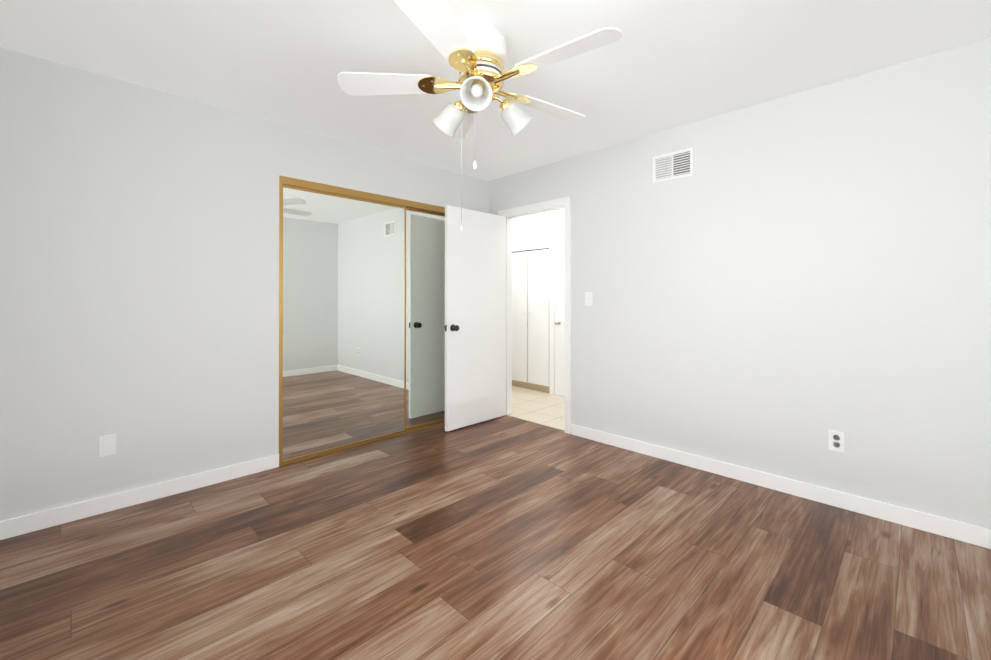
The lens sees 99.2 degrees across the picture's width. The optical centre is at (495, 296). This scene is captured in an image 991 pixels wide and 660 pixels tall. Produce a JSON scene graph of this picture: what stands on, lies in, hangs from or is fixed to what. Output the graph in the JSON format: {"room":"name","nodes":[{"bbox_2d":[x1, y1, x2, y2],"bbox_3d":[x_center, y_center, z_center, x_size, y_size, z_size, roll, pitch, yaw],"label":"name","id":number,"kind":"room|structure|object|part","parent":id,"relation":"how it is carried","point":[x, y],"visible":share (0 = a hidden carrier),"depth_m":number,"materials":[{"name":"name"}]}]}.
{"room":"empty bedroom","nodes":[
{"label":"empty bedroom","id":0,"kind":"room"},
{"bbox_2d":[0,47,487,520],"bbox_3d":[-1.385,-0.013,3.239,3.570,2.440,0.120,0,0,-45],"label":"wall","id":1,"kind":"structure","parent":0,"point":[139,225],"depth_m":2.46,"materials":[{"name":"white paint"}]},
{"bbox_2d":[98,434,115,456],"bbox_3d":[-2.173,0.833,2.360,0.072,0.116,0.008,0,0,-45],"label":"electrical outlet","id":2,"kind":"object","parent":1,"relation":"attached to","point":[107,445],"visible":1,"depth_m":2.36,"materials":[{"name":"white plastic"}]},
{"bbox_2d":[0,454,278,539],"bbox_3d":[-2.059,1.158,2.469,1.476,0.092,0.013,0,0,-45],"label":"baseboard","id":3,"kind":"structure","parent":1,"relation":"attached to","point":[24,524],"depth_m":2.41,"materials":[{"name":"white paint"}]},
{"bbox_2d":[279,176,444,465],"bbox_3d":[-0.867,0.175,3.725,1.978,2.070,0.090,0,0,-45],"label":"mirror","id":4,"kind":"object","parent":1,"relation":"attached to","point":[361,317],"visible":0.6,"depth_m":3.42,"materials":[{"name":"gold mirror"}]},
{"bbox_3d":[-1.528,0.216,3.019,0.012,0.120,0.006,0,0,-45],"label":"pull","id":5,"kind":"part","parent":4,"relation":"part of","materials":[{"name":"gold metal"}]},
{"bbox_3d":[-0.560,0.201,4.056,1.017,1.966,0.012,0,0,-45],"label":"glass","id":6,"kind":"part","parent":4,"relation":"part of","materials":[{"name":"mirror"}]},
{"bbox_2d":[0,415,990,659],"bbox_3d":[-0.353,1.252,2.143,3.735,0.100,4.560,0,0,-45],"label":"floor","id":7,"kind":"structure","parent":0,"point":[505,537],"depth_m":1.85,"materials":[{"name":"brown wood"}]},
{"bbox_2d":[0,0,990,180],"bbox_3d":[-0.038,-1.284,3.020,5.400,0.100,5.340,0,0,-45],"label":"ceiling","id":8,"kind":"structure","parent":0,"point":[661,66],"depth_m":2.15,"materials":[{"name":"white paint"}]},
{"bbox_2d":[337,0,621,229],"bbox_3d":[-0.030,-0.775,1.970,1.262,0.928,1.262,0,0,-45],"label":"ceiling fan","id":9,"kind":"object","parent":8,"relation":"hanging from","point":[473,53],"visible":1,"depth_m":1.87,"materials":[{"name":"white wood"}]},
{"bbox_3d":[-0.234,-0.863,2.070,0.133,0.157,0.159,0,0,-45],"label":"lamp shade","id":10,"kind":"part","parent":9,"relation":"part of","materials":[{"name":"white glass"}]},
{"bbox_3d":[-0.124,-0.664,1.944,0.014,0.640,0.091,0,0,-45],"label":"chain","id":11,"kind":"part","parent":9,"relation":"part of","materials":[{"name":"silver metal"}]},
{"bbox_3d":[-0.078,-0.865,1.774,0.155,0.157,0.153,0,0,-45],"label":"lamp shade","id":12,"kind":"part","parent":9,"relation":"part of","materials":[{"name":"white glass"}]},
{"bbox_3d":[-0.077,-0.883,1.798,0.071,0.075,0.068,0,0,-45],"label":"bulb","id":13,"kind":"part","parent":9,"relation":"part of","materials":[{"name":"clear glass"}]},
{"bbox_3d":[-0.068,-0.991,1.972,0.214,0.040,0.214,0,0,-45],"label":"motor","id":14,"kind":"part","parent":9,"relation":"part of","materials":[{"name":"gold metal"}]},
{"bbox_3d":[-0.068,-1.073,1.972,0.218,0.052,0.218,0,0,-45],"label":"motor","id":15,"kind":"part","parent":9,"relation":"part of","materials":[{"name":"gold metal"}]},
{"bbox_3d":[0.109,-0.863,2.052,0.159,0.157,0.136,0,0,-45],"label":"lamp shade","id":16,"kind":"part","parent":9,"relation":"part of","materials":[{"name":"white glass"}]},
{"bbox_2d":[508,386,563,429],"bbox_3d":[0.721,1.266,4.892,1.665,0.100,3.740,0,0,-45],"label":"floor","id":17,"kind":"structure","parent":0,"point":[540,407],"depth_m":4.62,"materials":[{"name":"beige tile"}]},
{"bbox_2d":[512,212,548,392],"bbox_3d":[0.572,0.002,5.689,0.489,2.435,0.720,0,0,-45],"label":"tall cabinet","id":18,"kind":"object","parent":17,"relation":"on","point":[530,301],"visible":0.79,"depth_m":5.50,"materials":[{"name":"white paint"}]},
{"bbox_2d":[488,38,990,528],"bbox_3d":[0.710,-0.010,3.758,0.130,2.440,5.340,0,0,-45],"label":"wall","id":19,"kind":"structure","parent":0,"point":[780,286],"depth_m":2.52,"materials":[{"name":"white paint"}]},
{"bbox_2d":[445,205,505,430],"bbox_3d":[-0.150,0.192,4.001,0.756,2.014,0.105,0,0,-45],"label":"door leaf","id":20,"kind":"structure","parent":19,"relation":"in","point":[475,312],"depth_m":3.98,"materials":[{"name":"white paint"}]},
{"bbox_3d":[-0.360,0.280,3.767,0.062,0.062,0.070,0,0,-45],"label":"outside door knob","id":21,"kind":"part","parent":20,"relation":"part of","materials":[{"name":"black metal"}]},
{"bbox_2d":[498,196,570,433],"bbox_3d":[0.392,0.163,4.083,0.146,2.098,0.896,0,0,-45],"label":"door frame","id":22,"kind":"structure","parent":19,"relation":"attached to","point":[564,203],"depth_m":3.85,"materials":[{"name":"white paint"}]},
{"bbox_2d":[550,224,563,395],"bbox_3d":[0.993,0.166,4.943,0.014,2.100,0.890,0,0,-45],"label":"door","id":23,"kind":"structure","parent":19,"relation":"attached to","point":[557,301],"depth_m":5.18,"materials":[{"name":"white paint"}]},
{"bbox_2d":[585,292,591,305],"bbox_3d":[0.790,0.019,3.588,0.016,0.116,0.072,0,0,-45],"label":"light switch","id":24,"kind":"object","parent":19,"relation":"attached to","point":[588,298],"visible":1,"depth_m":3.59,"materials":[{"name":"white plastic"}]},
{"bbox_2d":[653,147,693,183],"bbox_3d":[1.297,-0.958,3.088,0.009,0.200,0.295,0,0,-45],"label":"air vent","id":25,"kind":"object","parent":19,"relation":"in","point":[673,165],"visible":1,"depth_m":3.08,"materials":[{"name":"white plastic"}]},
{"bbox_2d":[571,424,990,548],"bbox_3d":[1.554,1.159,2.815,0.016,0.092,2.520,0,0,-45],"label":"baseboard","id":26,"kind":"structure","parent":19,"relation":"attached to","point":[915,519],"depth_m":2.49,"materials":[{"name":"white paint"}]},
{"bbox_2d":[828,430,844,452],"bbox_3d":[1.956,0.828,2.418,0.008,0.116,0.072,0,0,-45],"label":"electrical outlet","id":27,"kind":"object","parent":19,"relation":"attached to","point":[836,440],"visible":1,"depth_m":2.42,"materials":[{"name":"white plastic"}]}
]}

